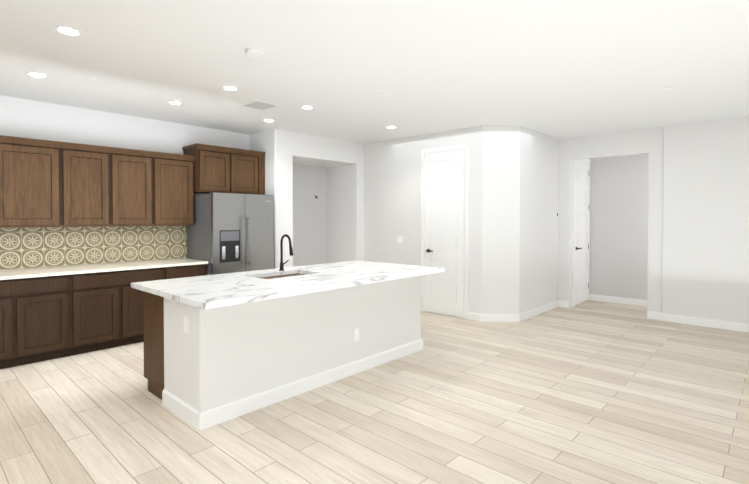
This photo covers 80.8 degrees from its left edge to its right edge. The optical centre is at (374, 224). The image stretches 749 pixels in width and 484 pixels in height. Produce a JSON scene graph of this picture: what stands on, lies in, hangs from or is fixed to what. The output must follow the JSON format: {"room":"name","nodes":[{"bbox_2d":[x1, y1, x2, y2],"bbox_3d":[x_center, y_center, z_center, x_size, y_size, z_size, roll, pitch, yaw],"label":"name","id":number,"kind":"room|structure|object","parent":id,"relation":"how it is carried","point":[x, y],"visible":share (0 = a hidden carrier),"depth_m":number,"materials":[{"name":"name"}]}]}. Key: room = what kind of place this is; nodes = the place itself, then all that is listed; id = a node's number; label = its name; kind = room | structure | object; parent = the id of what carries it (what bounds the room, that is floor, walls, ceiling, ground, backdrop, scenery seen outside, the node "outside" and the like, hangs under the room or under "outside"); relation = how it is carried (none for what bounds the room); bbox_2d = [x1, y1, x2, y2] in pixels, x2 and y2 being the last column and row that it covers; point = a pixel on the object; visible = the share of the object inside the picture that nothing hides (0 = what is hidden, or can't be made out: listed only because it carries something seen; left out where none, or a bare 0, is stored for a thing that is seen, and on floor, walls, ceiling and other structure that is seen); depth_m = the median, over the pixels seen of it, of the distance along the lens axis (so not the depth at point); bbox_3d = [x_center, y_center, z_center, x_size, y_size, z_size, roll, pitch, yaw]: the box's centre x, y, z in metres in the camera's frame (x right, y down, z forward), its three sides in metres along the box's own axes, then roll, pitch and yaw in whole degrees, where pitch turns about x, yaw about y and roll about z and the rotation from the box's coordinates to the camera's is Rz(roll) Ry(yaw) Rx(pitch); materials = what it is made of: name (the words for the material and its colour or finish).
{"room":"kitchen","nodes":[
{"label":"kitchen","id":0,"kind":"room"},
{"bbox_2d":[0,95,249,269],"bbox_3d":[-4.326,0.011,4.455,0.120,2.780,6.840,1,1,43],"label":"wall","id":1,"kind":"structure","parent":0,"point":[25,118],"depth_m":5.40,"materials":[{"name":"paint"}]},
{"bbox_2d":[0,135,63,226],"bbox_3d":[-3.748,-0.441,4.718,0.358,0.928,0.580,1,1,43],"label":"upper cabinet","id":2,"kind":"object","parent":1,"relation":"attached to","point":[46,183],"depth_m":4.63,"materials":[{"name":"brown wood"}]},
{"bbox_2d":[64,142,111,226],"bbox_3d":[-3.388,-0.446,5.107,0.358,0.928,0.479,1,1,43],"label":"upper cabinet","id":3,"kind":"object","parent":1,"relation":"attached to","point":[87,168],"depth_m":5.00,"materials":[{"name":"brown wood"}]},
{"bbox_2d":[0,226,186,269],"bbox_3d":[-4.109,0.258,4.599,0.006,0.461,4.340,1,1,43],"label":"tile backsplash","id":4,"kind":"structure","parent":1,"relation":"attached to","point":[29,247],"depth_m":5.30,"materials":[{"name":"beige tile"}]},
{"bbox_2d":[112,147,155,225],"bbox_3d":[-3.062,-0.451,5.459,0.358,0.928,0.480,1,1,43],"label":"upper cabinet","id":5,"kind":"object","parent":1,"relation":"attached to","point":[133,171],"depth_m":5.36,"materials":[{"name":"brown wood"}]},
{"bbox_2d":[156,152,194,225],"bbox_3d":[-2.717,-0.456,5.831,0.358,0.928,0.536,1,1,43],"label":"upper cabinet","id":6,"kind":"object","parent":1,"relation":"attached to","point":[174,172],"depth_m":5.72,"materials":[{"name":"brown wood"}]},
{"bbox_2d":[265,153,292,268],"bbox_3d":[-1.692,0.157,6.905,0.940,2.420,0.330,1,1,43],"label":"wall","id":7,"kind":"structure","parent":0,"point":[279,177],"depth_m":6.56,"materials":[{"name":"paint"}]},
{"bbox_2d":[250,129,362,166],"bbox_3d":[-1.173,-1.241,7.447,0.940,0.360,1.860,1,1,43],"label":"wall","id":8,"kind":"structure","parent":0,"point":[308,150],"depth_m":6.96,"materials":[{"name":"paint"}]},
{"bbox_2d":[182,143,264,194],"bbox_3d":[-2.158,-0.766,6.372,0.438,0.639,1.055,1,1,43],"label":"upper cabinet","id":9,"kind":"object","parent":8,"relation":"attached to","point":[219,169],"visible":0.94,"depth_m":6.17,"materials":[{"name":"brown wood"}]},
{"bbox_2d":[293,164,325,266],"bbox_3d":[-1.416,0.144,7.807,0.120,2.420,1.370,1,1,43],"label":"wall","id":10,"kind":"structure","parent":0,"point":[309,224],"depth_m":7.96,"materials":[{"name":"grey paint"}]},
{"bbox_2d":[0,300,748,483],"bbox_3d":[0.915,1.462,2.990,10.370,0.080,12.020,1,1,43],"label":"floor","id":11,"kind":"structure","parent":0,"point":[592,392],"depth_m":3.24,"materials":[{"name":"beige wood"}]},
{"bbox_2d":[0,275,71,368],"bbox_3d":[-3.746,0.963,4.504,0.679,0.876,0.919,1,1,43],"label":"base cabinet","id":12,"kind":"object","parent":11,"relation":"on","point":[48,318],"depth_m":4.40,"materials":[{"name":"brown wood"}]},
{"bbox_2d":[72,267,163,354],"bbox_3d":[-3.111,0.953,5.190,0.679,0.876,0.950,1,1,43],"label":"base cabinet","id":13,"kind":"object","parent":11,"relation":"on","point":[107,313],"depth_m":4.88,"materials":[{"name":"brown wood"}]},
{"bbox_2d":[164,264,205,278],"bbox_3d":[-2.603,0.945,5.739,0.679,0.876,0.546,1,1,43],"label":"base cabinet","id":14,"kind":"object","parent":11,"relation":"on","point":[188,270],"depth_m":5.49,"materials":[{"name":"brown wood"}]},
{"bbox_2d":[0,258,207,279],"bbox_3d":[-3.864,0.509,4.348,0.697,0.032,4.300,1,1,43],"label":"countertop","id":15,"kind":"structure","parent":14,"relation":"on","point":[52,271],"depth_m":4.95,"materials":[{"name":"stone"}]},
{"bbox_2d":[187,192,273,274],"bbox_3d":[-2.017,0.476,6.212,0.831,1.800,0.910,1,1,43],"label":"fridge","id":16,"kind":"object","parent":11,"relation":"on","point":[230,232],"visible":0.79,"depth_m":5.89,"materials":[{"name":"silver metal"}]},
{"bbox_2d":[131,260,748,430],"bbox_3d":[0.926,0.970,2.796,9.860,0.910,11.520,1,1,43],"label":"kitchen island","id":17,"kind":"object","parent":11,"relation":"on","point":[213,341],"depth_m":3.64,"materials":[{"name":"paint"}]},
{"bbox_2d":[279,234,292,270],"bbox_3d":[-0.908,0.294,4.665,0.222,0.387,0.122,1,1,43],"label":"faucet","id":18,"kind":"object","parent":17,"relation":"on","point":[281,252],"visible":1,"depth_m":4.68,"materials":[{"name":"black metal"}]},
{"bbox_2d":[326,151,558,317],"bbox_3d":[1.086,0.143,7.896,3.670,2.420,2.160,1,1,43],"label":"wall block","id":19,"kind":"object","parent":11,"relation":"on","point":[373,211],"visible":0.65,"depth_m":6.83,"materials":[{"name":"paint"}]},
{"bbox_2d":[397,236,402,242],"bbox_3d":[0.417,0.242,7.256,0.120,0.120,0.008,1,1,43],"label":"light switch","id":20,"kind":"object","parent":19,"relation":"attached to","point":[399,239],"visible":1,"depth_m":7.25,"materials":[{"name":"white plastic"}]},
{"bbox_2d":[425,149,464,317],"bbox_3d":[1.034,0.129,6.640,0.700,2.458,0.072,1,1,43],"label":"pantry door","id":21,"kind":"structure","parent":19,"relation":"attached to","point":[444,214],"depth_m":6.64,"materials":[{"name":"white wood"}]},
{"bbox_2d":[421,143,468,318],"bbox_3d":[1.051,0.097,6.658,0.854,2.547,0.020,1,1,43],"label":"door frame","id":22,"kind":"structure","parent":19,"relation":"attached to","point":[466,210],"depth_m":6.42,"materials":[{"name":"white wood"}]},
{"bbox_2d":[0,0,748,143],"bbox_3d":[0.915,-1.408,2.949,10.370,0.100,12.020,1,1,43],"label":"ceiling","id":23,"kind":"structure","parent":0,"point":[560,69],"depth_m":3.71,"materials":[{"name":"paint"}]},
{"bbox_2d":[26,72,47,77],"bbox_3d":[-3.086,-1.369,4.023,0.164,0.007,0.164,1,1,43],"label":"recessed light","id":24,"kind":"object","parent":23,"relation":"in","point":[37,74],"visible":0.98,"depth_m":4.01,"materials":[{"name":"white"}]},
{"bbox_2d":[54,26,82,35],"bbox_3d":[-2.143,-1.356,3.083,0.164,0.007,0.164,1,1,43],"label":"recessed light","id":25,"kind":"object","parent":23,"relation":"in","point":[68,30],"visible":1,"depth_m":3.07,"materials":[{"name":"white"}]},
{"bbox_2d":[167,101,182,104],"bbox_3d":[-2.260,-1.383,4.989,0.164,0.007,0.164,1,1,43],"label":"recessed light","id":26,"kind":"object","parent":23,"relation":"in","point":[175,102],"visible":0.98,"depth_m":4.97,"materials":[{"name":"white"}]},
{"bbox_2d":[222,85,238,90],"bbox_3d":[-1.453,-1.375,4.433,0.164,0.007,0.164,1,1,43],"label":"recessed light","id":27,"kind":"object","parent":23,"relation":"in","point":[230,88],"visible":0.98,"depth_m":4.43,"materials":[{"name":"white"}]},
{"bbox_2d":[245,47,263,57],"bbox_3d":[-0.941,-1.348,3.455,0.140,0.034,0.140,1,1,43],"label":"smoke detector","id":28,"kind":"object","parent":23,"relation":"attached to","point":[253,52],"visible":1,"depth_m":3.42,"materials":[{"name":"white plastic"}]},
{"bbox_2d":[240,100,278,109],"bbox_3d":[-1.330,-1.381,5.096,0.320,0.014,0.320,1,1,43],"label":"ceiling vent","id":29,"kind":"object","parent":23,"relation":"in","point":[258,104],"visible":1,"depth_m":5.07,"materials":[{"name":"white metal"}]},
{"bbox_2d":[263,119,274,121],"bbox_3d":[-1.417,-1.395,5.899,0.164,0.007,0.164,1,1,43],"label":"recessed light","id":30,"kind":"object","parent":23,"relation":"in","point":[268,120],"visible":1,"depth_m":5.88,"materials":[{"name":"white"}]},
{"bbox_2d":[300,105,313,108],"bbox_3d":[-0.796,-1.385,5.201,0.164,0.007,0.164,1,1,43],"label":"recessed light","id":31,"kind":"object","parent":23,"relation":"in","point":[307,107],"visible":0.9,"depth_m":5.19,"materials":[{"name":"white"}]},
{"bbox_2d":[363,125,558,164],"bbox_3d":[1.140,-1.248,7.936,3.670,0.360,2.000,1,1,43],"label":"wall","id":32,"kind":"structure","parent":0,"point":[501,138],"depth_m":6.65,"materials":[{"name":"paint"}]},
{"bbox_2d":[558,159,579,307],"bbox_3d":[3.548,0.140,7.715,0.190,2.430,1.220,1,1,43],"label":"wall","id":33,"kind":"structure","parent":0,"point":[565,216],"depth_m":7.26,"materials":[{"name":"paint"}]},
{"bbox_2d":[572,159,590,306],"bbox_3d":[3.565,0.101,7.576,0.020,2.512,0.844,1,1,43],"label":"door frame","id":34,"kind":"structure","parent":33,"relation":"attached to","point":[573,243],"depth_m":7.29,"materials":[{"name":"white wood"}]},
{"bbox_2d":[574,160,588,305],"bbox_3d":[3.588,0.131,7.563,0.072,2.428,0.710,1,1,43],"label":"door","id":35,"kind":"structure","parent":33,"relation":"in","point":[581,223],"depth_m":7.57,"materials":[{"name":"white wood"}]},
{"bbox_2d":[590,154,647,299],"bbox_3d":[4.696,-0.028,7.223,2.160,2.780,0.120,1,1,43],"label":"wall","id":36,"kind":"structure","parent":0,"point":[618,222],"depth_m":7.58,"materials":[{"name":"grey paint"}]},
{"bbox_2d":[559,116,748,323],"bbox_3d":[5.458,0.001,5.169,6.450,2.780,0.160,1,1,43],"label":"wall","id":37,"kind":"structure","parent":0,"point":[698,238],"depth_m":6.04,"materials":[{"name":"paint"}]}
]}

